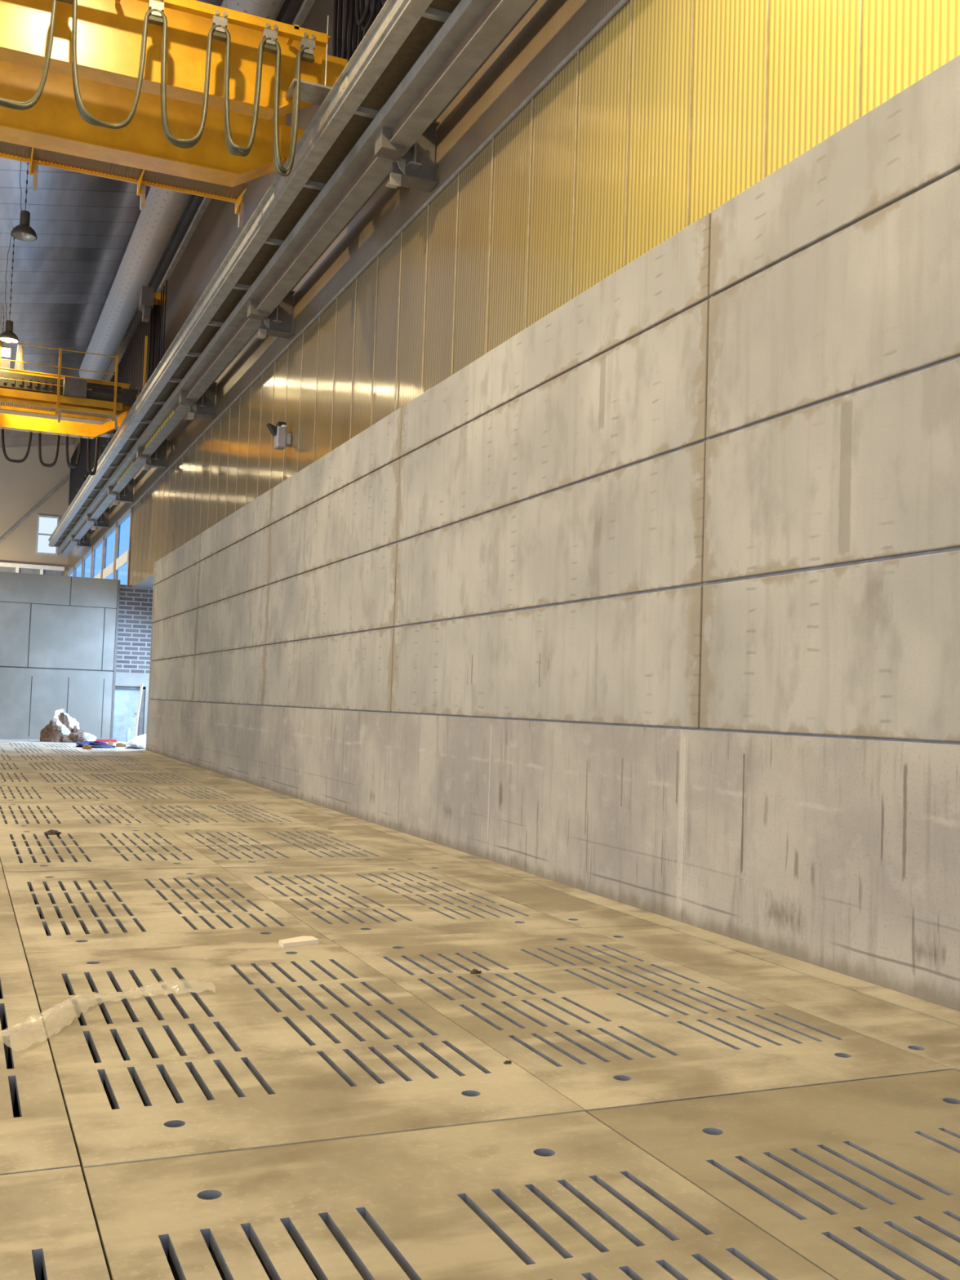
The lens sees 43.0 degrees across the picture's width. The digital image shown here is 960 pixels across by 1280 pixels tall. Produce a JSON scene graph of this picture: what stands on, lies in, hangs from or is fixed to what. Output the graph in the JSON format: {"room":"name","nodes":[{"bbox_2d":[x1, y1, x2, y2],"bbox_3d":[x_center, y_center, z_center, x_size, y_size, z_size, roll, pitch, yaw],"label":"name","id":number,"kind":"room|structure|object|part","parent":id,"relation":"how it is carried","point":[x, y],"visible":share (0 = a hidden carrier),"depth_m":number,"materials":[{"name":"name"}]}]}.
{"room":"industrial hall","nodes":[
{"label":"industrial hall","id":0,"kind":"room"},
{"bbox_2d":[0,444,74,576],"bbox_3d":[-32.176,-3.777,64.792,19.550,15.616,0.100,3,-3,-23],"label":"wall","id":1,"kind":"structure","parent":0,"point":[24,485],"depth_m":67.92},
{"bbox_2d":[0,562,64,575],"bbox_3d":[-25.560,-3.515,67.433,4.800,1.420,0.230,3,-3,-23],"label":"window","id":2,"kind":"structure","parent":1,"relation":"in","point":[4,566],"depth_m":67.70,"materials":[{"name":"white paint"}]},
{"bbox_3d":[-25.631,-3.405,67.457,4.700,1.200,0.040,3,-3,-23],"label":"pane","id":3,"kind":"part","parent":2,"relation":"part of","materials":[{"name":"glass"}]},
{"bbox_2d":[35,514,59,555],"bbox_3d":[-24.231,-5.871,68.241,1.170,2.200,0.110,3,-3,-23],"label":"window","id":4,"kind":"structure","parent":1,"relation":"in","point":[38,516],"depth_m":68.09,"materials":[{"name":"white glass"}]},
{"bbox_2d":[66,0,628,573],"bbox_3d":[-7.832,-5.170,32.790,0.027,0.050,78.000,3,-3,-23],"label":"trim","id":5,"kind":"structure","parent":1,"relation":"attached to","point":[621,2],"depth_m":15.86,"materials":[{"name":"metal"}]},
{"bbox_2d":[0,571,119,739],"bbox_3d":[-21.163,0.298,37.874,19.000,5.700,0.320,3,-3,-23],"label":"wall","id":6,"kind":"structure","parent":0,"point":[59,633],"depth_m":40.73,"materials":[{"name":"concrete"}]},
{"bbox_2d":[115,584,153,733],"bbox_3d":[-10.969,0.859,42.486,3.400,5.360,0.280,3,-3,-23],"label":"brick wall","id":7,"kind":"structure","parent":0,"point":[135,604],"depth_m":41.99,"materials":[{"name":"grey brick"}]},
{"bbox_2d":[112,685,145,741],"bbox_3d":[-12.099,2.533,41.914,1.050,1.880,0.154,3,-3,-23],"label":"door","id":8,"kind":"structure","parent":7,"relation":"in","point":[126,698],"depth_m":41.91,"materials":[{"name":"glass"}]},
{"bbox_2d":[0,0,290,448],"bbox_3d":[-16.054,-11.557,28.356,19.650,3.294,80.300,3,-3,-23],"label":"ceiling","id":9,"kind":"structure","parent":0,"point":[83,224],"depth_m":38.04,"materials":[{"name":"metal"}]},
{"bbox_2d":[0,313,4,347],"bbox_3d":[-16.825,-9.935,42.833,0.554,3.195,0.554,3,-3,-23],"label":"pendant lamp","id":10,"kind":"object","parent":9,"relation":"hanging from","point":[1,313],"visible":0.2,"depth_m":42.88,"materials":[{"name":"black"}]},
{"bbox_2d":[0,235,18,342],"bbox_3d":[-13.581,-10.235,35.308,0.554,3.195,0.554,3,-3,-23],"label":"pendant lamp","id":11,"kind":"object","parent":9,"relation":"hanging from","point":[8,335],"visible":0.91,"depth_m":35.17,"materials":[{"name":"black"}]},
{"bbox_3d":[-13.685,-10.511,35.275,0.117,2.654,0.013,3,-3,-23],"label":"power cord","id":12,"kind":"part","parent":11,"relation":"part of","materials":[{"name":"rubber"}]},
{"bbox_3d":[-13.634,-8.663,35.223,0.502,0.045,0.502,3,-3,-23],"label":"bulb","id":13,"kind":"part","parent":11,"relation":"part of","materials":[{"name":"white glass"}]},
{"bbox_3d":[-13.630,-8.787,35.230,0.554,0.249,0.554,3,-3,-23],"label":"lamp shade","id":14,"kind":"part","parent":11,"relation":"part of","materials":[{"name":"black metal"}]},
{"bbox_3d":[-13.572,-10.520,35.324,0.033,2.622,0.033,1,-3,22],"label":"chain","id":15,"kind":"part","parent":11,"relation":"part of","materials":[{"name":"metal"}]},
{"bbox_2d":[10,152,36,241],"bbox_3d":[-10.109,-10.568,27.229,0.554,3.171,0.554,3,-3,-23],"label":"pendant lamp","id":16,"kind":"object","parent":9,"relation":"hanging from","point":[23,231],"visible":0.88,"depth_m":27.11,"materials":[{"name":"metal"}]},
{"bbox_3d":[-10.213,-10.834,27.195,0.117,2.652,0.013,3,-3,-23],"label":"power cord","id":17,"kind":"part","parent":16,"relation":"part of","materials":[{"name":"rubber"}]},
{"bbox_3d":[-10.157,-9.110,27.150,0.554,0.249,0.554,3,-3,-23],"label":"lamp shade","id":18,"kind":"part","parent":16,"relation":"part of","materials":[{"name":"grey metal"}]},
{"bbox_3d":[-10.099,-10.842,27.244,0.033,2.620,0.033,1,-3,22],"label":"chain","id":19,"kind":"part","parent":16,"relation":"part of","materials":[{"name":"metal"}]},
{"bbox_2d":[0,476,68,542],"bbox_3d":[-25.162,-6.797,67.446,4.329,4.913,0.180,3,-3,-23],"label":"diagonal brace","id":20,"kind":"object","parent":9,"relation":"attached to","point":[66,478],"visible":1,"depth_m":67.56,"materials":[{"name":"grey paint"}]},
{"bbox_2d":[79,0,284,380],"bbox_3d":[-4.531,-12.047,23.590,1.000,1.000,58.000,3,-3,-23],"label":"air duct","id":21,"kind":"object","parent":9,"relation":"hanging from","point":[155,226],"visible":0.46,"depth_m":35.92,"materials":[{"name":"grey metal"}]},
{"bbox_2d":[68,0,386,505],"bbox_3d":[-8.739,-8.947,33.639,0.737,2.920,64.000,3,-3,-23],"label":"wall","id":22,"kind":"structure","parent":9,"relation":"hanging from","point":[131,366],"depth_m":35.61,"materials":[{"name":"metal"}]},
{"bbox_3d":[-9.820,-9.856,35.825,0.350,0.900,0.600,3,-3,-23],"label":"tow arm","id":23,"kind":"part","parent":22,"relation":"part of"},
{"bbox_2d":[0,738,959,1279],"bbox_3d":[-8.934,2.433,14.794,23.500,0.652,52.400,3,-3,-23],"label":"floor","id":24,"kind":"structure","parent":0,"point":[187,1093],"depth_m":5.41,"materials":[{"name":"concrete"}]},
{"bbox_2d":[44,829,61,835],"bbox_3d":[-4.805,2.159,13.696,0.189,0.055,0.163,3,-3,-23],"label":"clod","id":25,"kind":"object","parent":24,"relation":"on","point":[51,832],"visible":1,"depth_m":13.66,"materials":[{"name":"brown soil"}]},
{"bbox_2d":[40,708,97,742],"bbox_3d":[-13.244,2.758,39.262,1.734,1.068,1.122,3,-3,-23],"label":"heap","id":26,"kind":"object","parent":24,"relation":"on","point":[63,728],"visible":0.97,"depth_m":38.96,"materials":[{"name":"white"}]},
{"bbox_2d":[82,744,91,749],"bbox_3d":[-11.244,3.061,34.859,0.220,0.120,0.300,3,-3,-23],"label":"scrap","id":27,"kind":"object","parent":24,"relation":"on","point":[85,746],"visible":1,"depth_m":34.73,"materials":[{"name":"wood"}]},
{"bbox_2d":[75,741,115,747],"bbox_3d":[-11.439,3.106,36.313,1.179,0.175,1.123,3,-3,-23],"label":"jacket","id":28,"kind":"object","parent":24,"relation":"on","point":[93,744],"visible":0.95,"depth_m":36.03,"materials":[{"name":"fabric"}]},
{"bbox_2d":[95,739,116,742],"bbox_3d":[-12.489,3.319,40.115,1.000,0.090,0.250,3,-3,-23],"label":"batten","id":29,"kind":"object","parent":24,"relation":"on","point":[100,740],"visible":0.57,"depth_m":40.17,"materials":[{"name":"plastic"}]},
{"bbox_2d":[107,741,113,745],"bbox_3d":[-11.553,3.226,38.097,0.120,0.120,0.300,3,-3,-23],"label":"scrap","id":30,"kind":"object","parent":24,"relation":"on","point":[110,743],"visible":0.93,"depth_m":37.98,"materials":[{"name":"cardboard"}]},
{"bbox_2d":[115,742,125,746],"bbox_3d":[-10.922,3.191,37.063,0.260,0.120,0.300,3,-3,-23],"label":"scrap","id":31,"kind":"object","parent":24,"relation":"on","point":[118,744],"visible":1,"depth_m":36.93,"materials":[{"name":"wood"}]},
{"bbox_2d":[126,728,131,742],"bbox_3d":[-11.870,3.207,41.176,0.160,0.470,0.160,3,-3,-23],"label":"water bottle","id":32,"kind":"object","parent":24,"relation":"on","point":[128,732],"visible":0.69,"depth_m":41.11,"materials":[{"name":"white plastic"}]},
{"bbox_2d":[123,745,145,749],"bbox_3d":[-10.239,3.177,36.181,0.633,0.098,0.657,3,-3,-23],"label":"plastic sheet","id":33,"kind":"object","parent":24,"relation":"on","point":[134,747],"visible":0.98,"depth_m":35.97,"materials":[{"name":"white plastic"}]},
{"bbox_2d":[126,733,146,746],"bbox_3d":[-10.525,3.152,38.809,1.269,0.414,3.151,3,-3,-23],"label":"plastic sheet","id":34,"kind":"object","parent":24,"relation":"on","point":[140,740],"visible":0.43,"depth_m":38.10,"materials":[{"name":"white plastic"}]},
{"bbox_2d":[133,683,143,737],"bbox_3d":[-11.607,2.455,41.374,0.085,1.987,1.019,2,-3,-6],"label":"plank","id":35,"kind":"object","parent":24,"relation":"on","point":[141,684],"visible":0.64,"depth_m":41.38,"materials":[{"name":"white wood"}]},
{"bbox_2d":[278,936,319,947],"bbox_3d":[-1.206,1.982,8.006,0.293,0.029,0.154,5,-4,-40],"label":"board offcut","id":36,"kind":"object","parent":24,"relation":"on","point":[300,940],"visible":1,"depth_m":7.97,"materials":[{"name":"beige wood"}]},
{"bbox_2d":[470,968,481,973],"bbox_3d":[-0.024,1.988,7.318,0.065,0.023,0.067,1,-3,10],"label":"clod","id":37,"kind":"object","parent":24,"relation":"on","point":[474,971],"visible":1,"depth_m":7.30,"materials":[{"name":"brown soil"}]},
{"bbox_2d":[502,1060,511,1064],"bbox_3d":[0.125,1.898,5.480,0.042,0.013,0.036,3,-3,-23],"label":"clod","id":38,"kind":"object","parent":24,"relation":"on","point":[507,1062],"visible":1,"depth_m":5.47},
{"bbox_2d":[145,54,959,1011],"bbox_3d":[-1.138,-0.211,16.190,0.245,5.700,42.600,3,-3,-23],"label":"wall","id":39,"kind":"structure","parent":0,"point":[650,602],"depth_m":9.60,"materials":[{"name":"concrete"}]},
{"bbox_3d":[-9.539,1.181,35.609,0.235,1.091,0.188,3,-3,-23],"label":"precast panel","id":40,"kind":"part","parent":39,"relation":"part of","materials":[{"name":"concrete"}]},
{"bbox_3d":[-9.504,0.069,35.669,0.239,1.093,0.188,3,-3,-23],"label":"precast panel","id":41,"kind":"part","parent":39,"relation":"part of","materials":[{"name":"concrete"}]},
{"bbox_3d":[-9.469,-1.044,35.728,0.245,1.093,0.188,3,-3,-23],"label":"precast panel","id":42,"kind":"part","parent":39,"relation":"part of","materials":[{"name":"concrete"}]},
{"bbox_3d":[-9.438,-1.945,35.777,0.244,0.669,0.188,3,-3,-23],"label":"precast panel","id":43,"kind":"part","parent":39,"relation":"part of","materials":[{"name":"concrete"}]},
{"bbox_3d":[-8.089,1.046,32.241,0.239,1.091,7.108,3,-3,-23],"label":"precast panel","id":44,"kind":"part","parent":39,"relation":"part of","materials":[{"name":"concrete"}]},
{"bbox_3d":[-8.054,-0.066,32.300,0.245,1.093,7.108,3,-3,-23],"label":"precast panel","id":45,"kind":"part","parent":39,"relation":"part of","materials":[{"name":"concrete"}]},
{"bbox_3d":[-8.015,-1.178,32.361,0.239,1.093,7.108,3,-3,-23],"label":"precast panel","id":46,"kind":"part","parent":39,"relation":"part of","materials":[{"name":"concrete"}]},
{"bbox_3d":[-7.985,-2.079,32.410,0.240,0.669,7.108,3,-3,-23],"label":"precast panel","id":47,"kind":"part","parent":39,"relation":"part of","materials":[{"name":"concrete"}]},
{"bbox_3d":[-5.270,0.785,25.697,0.244,1.091,7.108,3,-3,-23],"label":"precast panel","id":48,"kind":"part","parent":39,"relation":"part of","materials":[{"name":"concrete"}]},
{"bbox_3d":[-5.229,-0.327,25.759,0.234,1.093,7.108,3,-3,-23],"label":"precast panel","id":49,"kind":"part","parent":39,"relation":"part of","materials":[{"name":"concrete"}]},
{"bbox_3d":[-5.194,-1.439,25.818,0.241,1.093,7.108,3,-3,-23],"label":"precast panel","id":50,"kind":"part","parent":39,"relation":"part of","materials":[{"name":"concrete"}]},
{"bbox_3d":[-5.166,-2.341,25.866,0.245,0.669,7.108,3,-3,-23],"label":"precast panel","id":51,"kind":"part","parent":39,"relation":"part of","materials":[{"name":"concrete"}]},
{"bbox_3d":[-2.448,0.524,19.154,0.241,1.091,7.108,3,-3,-23],"label":"precast panel","id":52,"kind":"part","parent":39,"relation":"part of","materials":[{"name":"concrete"}]},
{"bbox_3d":[-2.411,-0.588,19.214,0.241,1.093,7.108,3,-3,-23],"label":"precast panel","id":53,"kind":"part","parent":39,"relation":"part of","materials":[{"name":"concrete"}]},
{"bbox_3d":[-2.373,-1.700,19.275,0.240,1.093,7.108,3,-3,-23],"label":"precast panel","id":54,"kind":"part","parent":39,"relation":"part of","materials":[{"name":"concrete"}]},
{"bbox_3d":[-2.344,-2.602,19.324,0.241,0.669,7.108,3,-3,-23],"label":"precast panel","id":55,"kind":"part","parent":39,"relation":"part of","materials":[{"name":"concrete"}]},
{"bbox_2d":[66,0,959,585],"bbox_3d":[-7.711,-7.367,32.930,0.098,10.240,78.000,3,-3,-23],"label":"cladding","id":56,"kind":"object","parent":39,"relation":"attached to","point":[672,110],"visible":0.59,"depth_m":13.46,"materials":[{"name":"yellow metal"}]},
{"bbox_2d":[66,567,73,576],"bbox_3d":[-22.402,-1.179,66.341,0.120,5.250,4.600,3,-3,-23],"label":"window","id":57,"kind":"structure","parent":56,"relation":"attached to","point":[71,571],"depth_m":66.75,"materials":[{"name":"clear glass"}]},
{"bbox_2d":[73,557,82,577],"bbox_3d":[-20.563,-1.349,62.074,0.120,5.250,4.700,3,-3,-23],"label":"window","id":58,"kind":"structure","parent":56,"relation":"attached to","point":[80,562],"depth_m":63.20,"materials":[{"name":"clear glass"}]},
{"bbox_2d":[75,528,91,549],"bbox_3d":[-18.478,-4.689,56.677,0.690,0.980,0.340,3,-3,-23],"label":"bracket","id":59,"kind":"object","parent":56,"relation":"attached to","point":[85,541],"visible":0.8,"depth_m":56.73,"materials":[{"name":"metal"}]},
{"bbox_2d":[81,547,92,577],"bbox_3d":[-18.703,-1.521,57.761,0.120,5.250,4.700,3,-3,-23],"label":"window","id":60,"kind":"structure","parent":56,"relation":"attached to","point":[90,552],"depth_m":59.66,"materials":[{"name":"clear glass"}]},
{"bbox_2d":[90,536,103,578],"bbox_3d":[-16.868,-1.692,53.492,0.130,5.250,4.600,3,-3,-23],"label":"window","id":61,"kind":"structure","parent":56,"relation":"attached to","point":[93,555],"depth_m":55.33,"materials":[{"name":"clear glass"}]},
{"bbox_3d":[-16.801,-2.622,53.395,0.080,0.400,3.700,3,-3,-23],"label":"handle panel","id":62,"kind":"part","parent":61,"relation":"part of","materials":[{"name":"white paint"}]},
{"bbox_2d":[91,506,110,529],"bbox_3d":[-15.550,-4.960,49.886,0.690,0.980,0.340,3,-3,-23],"label":"bracket","id":63,"kind":"object","parent":56,"relation":"attached to","point":[102,522],"visible":0.8,"depth_m":49.94,"materials":[{"name":"metal"}]},
{"bbox_2d":[101,522,116,578],"bbox_3d":[-15.068,-1.858,49.316,0.130,5.250,4.500,3,-3,-23],"label":"window","id":64,"kind":"structure","parent":56,"relation":"attached to","point":[108,571],"depth_m":50.17,"materials":[{"name":"clear glass"}]},
{"bbox_3d":[-15.001,-2.788,49.219,0.080,0.400,3.600,3,-3,-23],"label":"handle panel","id":65,"kind":"part","parent":64,"relation":"part of","materials":[{"name":"white paint"}]},
{"bbox_3d":[-15.036,-1.861,49.254,0.080,5.250,4.040,3,-3,-23],"label":"frame","id":66,"kind":"part","parent":64,"relation":"part of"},
{"bbox_2d":[113,506,132,585],"bbox_3d":[-13.307,-2.021,45.233,0.130,5.250,4.400,3,-3,-23],"label":"window","id":67,"kind":"structure","parent":56,"relation":"attached to","point":[119,562],"depth_m":45.59,"materials":[{"name":"clear glass"}]},
{"bbox_3d":[-13.240,-2.951,45.135,0.080,0.400,3.500,3,-3,-23],"label":"handle panel","id":68,"kind":"part","parent":67,"relation":"part of","materials":[{"name":"white paint"}]},
{"bbox_2d":[112,478,134,505],"bbox_3d":[-12.623,-5.231,43.095,0.690,0.980,0.340,3,-3,-23],"label":"bracket","id":69,"kind":"object","parent":56,"relation":"attached to","point":[126,495],"visible":0.8,"depth_m":43.15,"materials":[{"name":"metal"}]},
{"bbox_2d":[142,439,168,470],"bbox_3d":[-9.695,-5.502,36.304,0.690,0.980,0.340,3,-3,-23],"label":"bracket","id":70,"kind":"object","parent":56,"relation":"attached to","point":[158,458],"visible":0.79,"depth_m":36.35,"materials":[{"name":"metal"}]},
{"bbox_2d":[186,382,217,420],"bbox_3d":[-6.768,-5.773,29.514,0.690,0.980,0.340,3,-3,-23],"label":"bracket","id":71,"kind":"object","parent":56,"relation":"attached to","point":[204,406],"visible":0.8,"depth_m":29.56,"materials":[{"name":"metal"}]},
{"bbox_3d":[-6.880,-5.575,29.305,0.120,0.195,0.020,3,-3,-23],"label":"seat plate","id":72,"kind":"part","parent":71,"relation":"part of","materials":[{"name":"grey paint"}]},
{"bbox_2d":[255,290,294,338],"bbox_3d":[-3.840,-6.044,22.723,0.690,0.980,0.340,3,-3,-23],"label":"bracket","id":73,"kind":"object","parent":56,"relation":"attached to","point":[278,323],"visible":0.8,"depth_m":22.77,"materials":[{"name":"metal"}]},
{"bbox_3d":[-3.952,-5.846,22.514,0.120,0.195,0.020,3,-3,-23],"label":"seat plate","id":74,"kind":"part","parent":73,"relation":"part of","materials":[{"name":"grey paint"}]},
{"bbox_2d":[266,421,291,449],"bbox_3d":[-3.711,-3.774,22.465,0.420,0.480,0.309,3,-3,-23],"label":"floodlight fixture","id":75,"kind":"object","parent":56,"relation":"attached to","point":[282,439],"visible":1,"depth_m":22.41,"materials":[{"name":"grey metal"}]},
{"bbox_3d":[-3.569,-3.704,22.556,0.080,0.200,0.250,3,-3,-23],"label":"mounting plate","id":76,"kind":"part","parent":75,"relation":"part of","materials":[{"name":"grey metal"}]},
{"bbox_2d":[385,120,439,191],"bbox_3d":[-0.912,-6.315,15.932,0.690,0.980,0.340,3,-3,-23],"label":"bracket","id":77,"kind":"object","parent":56,"relation":"attached to","point":[415,169],"visible":0.82,"depth_m":15.98,"materials":[{"name":"grey metal"}]},
{"bbox_2d":[48,0,537,556],"bbox_3d":[-7.796,-5.983,30.936,1.380,0.855,70.510,3,-3,-23],"label":"runway","id":78,"kind":"object","parent":77,"relation":"on","point":[415,57],"visible":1,"depth_m":17.63,"materials":[{"name":"grey paint"}]},
{"bbox_2d":[0,335,147,475],"bbox_3d":[-18.284,-7.347,33.127,18.160,3.564,4.072,3,-3,-23],"label":"crane","id":79,"kind":"object","parent":78,"relation":"on","point":[59,405],"visible":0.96,"depth_m":34.42,"materials":[{"name":"yellow paint"}]},
{"bbox_3d":[-13.027,-7.947,34.475,0.260,0.770,0.260,3,-3,-23],"label":"buffer post","id":80,"kind":"part","parent":79,"relation":"part of","materials":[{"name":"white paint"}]},
{"bbox_2d":[0,371,121,395],"bbox_3d":[-18.109,-7.510,31.722,16.950,0.420,0.200,3,-3,-23],"label":"cable tray","id":81,"kind":"object","parent":79,"relation":"on","point":[8,384],"depth_m":34.12,"materials":[{"name":"yellow metal"}]},
{"bbox_3d":[-17.956,-7.076,31.308,16.950,0.200,0.050,3,-3,-23],"label":"kick plate","id":82,"kind":"part","parent":79,"relation":"part of","materials":[{"name":"yellow paint"}]},
{"bbox_3d":[-10.476,-6.941,34.554,1.350,0.400,0.400,3,-3,-23],"label":"drive motor","id":83,"kind":"part","parent":79,"relation":"part of","materials":[{"name":"metal"}]},
{"bbox_3d":[-9.625,-7.766,34.986,0.065,1.950,0.060,3,-3,-23],"label":"railing post","id":84,"kind":"part","parent":79,"relation":"part of","materials":[{"name":"metal"}]},
{"bbox_2d":[0,0,347,228],"bbox_3d":[-10.284,-7.721,14.520,18.150,2.801,4.020,3,-3,-23],"label":"crane","id":85,"kind":"object","parent":78,"relation":"on","point":[198,95],"visible":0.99,"depth_m":16.03,"materials":[{"name":"yellow paint"}]},
{"bbox_3d":[-9.906,-8.342,12.833,17.050,0.140,0.420,3,-3,-23],"label":"cable rail","id":86,"kind":"part","parent":85,"relation":"part of","materials":[{"name":"yellow metal"}]},
{"bbox_3d":[-1.722,-6.933,15.291,0.025,0.180,0.320,3,-3,-23],"label":"splice plate","id":87,"kind":"part","parent":78,"relation":"part of","materials":[{"name":"paint"}]},
{"bbox_3d":[-1.025,-6.117,15.723,0.120,0.195,0.020,3,-3,-23],"label":"seat plate","id":88,"kind":"part","parent":77,"relation":"part of","materials":[{"name":"grey paint"}]},
{"bbox_3d":[0.375,0.263,12.612,0.236,1.091,7.108,3,-3,-23],"label":"precast panel","id":89,"kind":"part","parent":39,"relation":"part of","materials":[{"name":"concrete"}]},
{"bbox_3d":[0.413,-0.849,12.673,0.235,1.093,7.108,3,-3,-23],"label":"precast panel","id":90,"kind":"part","parent":39,"relation":"part of","materials":[{"name":"concrete"}]},
{"bbox_3d":[0.449,-1.962,12.732,0.238,1.093,7.108,3,-3,-23],"label":"precast panel","id":91,"kind":"part","parent":39,"relation":"part of","materials":[{"name":"concrete"}]},
{"bbox_3d":[0.478,-2.863,12.781,0.239,0.669,7.108,3,-3,-23],"label":"precast panel","id":92,"kind":"part","parent":39,"relation":"part of","materials":[{"name":"concrete"}]},
{"bbox_3d":[3.196,0.002,6.069,0.235,1.091,7.108,3,-3,-23],"label":"precast panel","id":93,"kind":"part","parent":39,"relation":"part of","materials":[{"name":"concrete"}]},
{"bbox_3d":[3.232,-1.110,6.129,0.238,1.093,7.108,3,-3,-23],"label":"precast panel","id":94,"kind":"part","parent":39,"relation":"part of","materials":[{"name":"concrete"}]},
{"bbox_3d":[3.270,-2.223,6.189,0.237,1.093,7.108,3,-3,-23],"label":"precast panel","id":95,"kind":"part","parent":39,"relation":"part of","materials":[{"name":"concrete"}]},
{"bbox_3d":[3.298,-3.124,6.238,0.240,0.669,7.108,3,-3,-23],"label":"precast panel","id":96,"kind":"part","parent":39,"relation":"part of","materials":[{"name":"concrete"}]},
{"bbox_3d":[0.675,-3.297,20.064,5.710,12.400,52.850,3,-3,-23],"label":"wall","id":97,"kind":"structure","parent":0,"visible":0},
{"bbox_2d":[132,573,154,588],"bbox_3d":[-8.730,-1.901,39.192,3.770,0.060,10.300,3,-3,-23],"label":"trim","id":98,"kind":"structure","parent":97,"relation":"attached to","point":[148,582],"depth_m":40.44,"materials":[{"name":"grey paint"}]}
]}

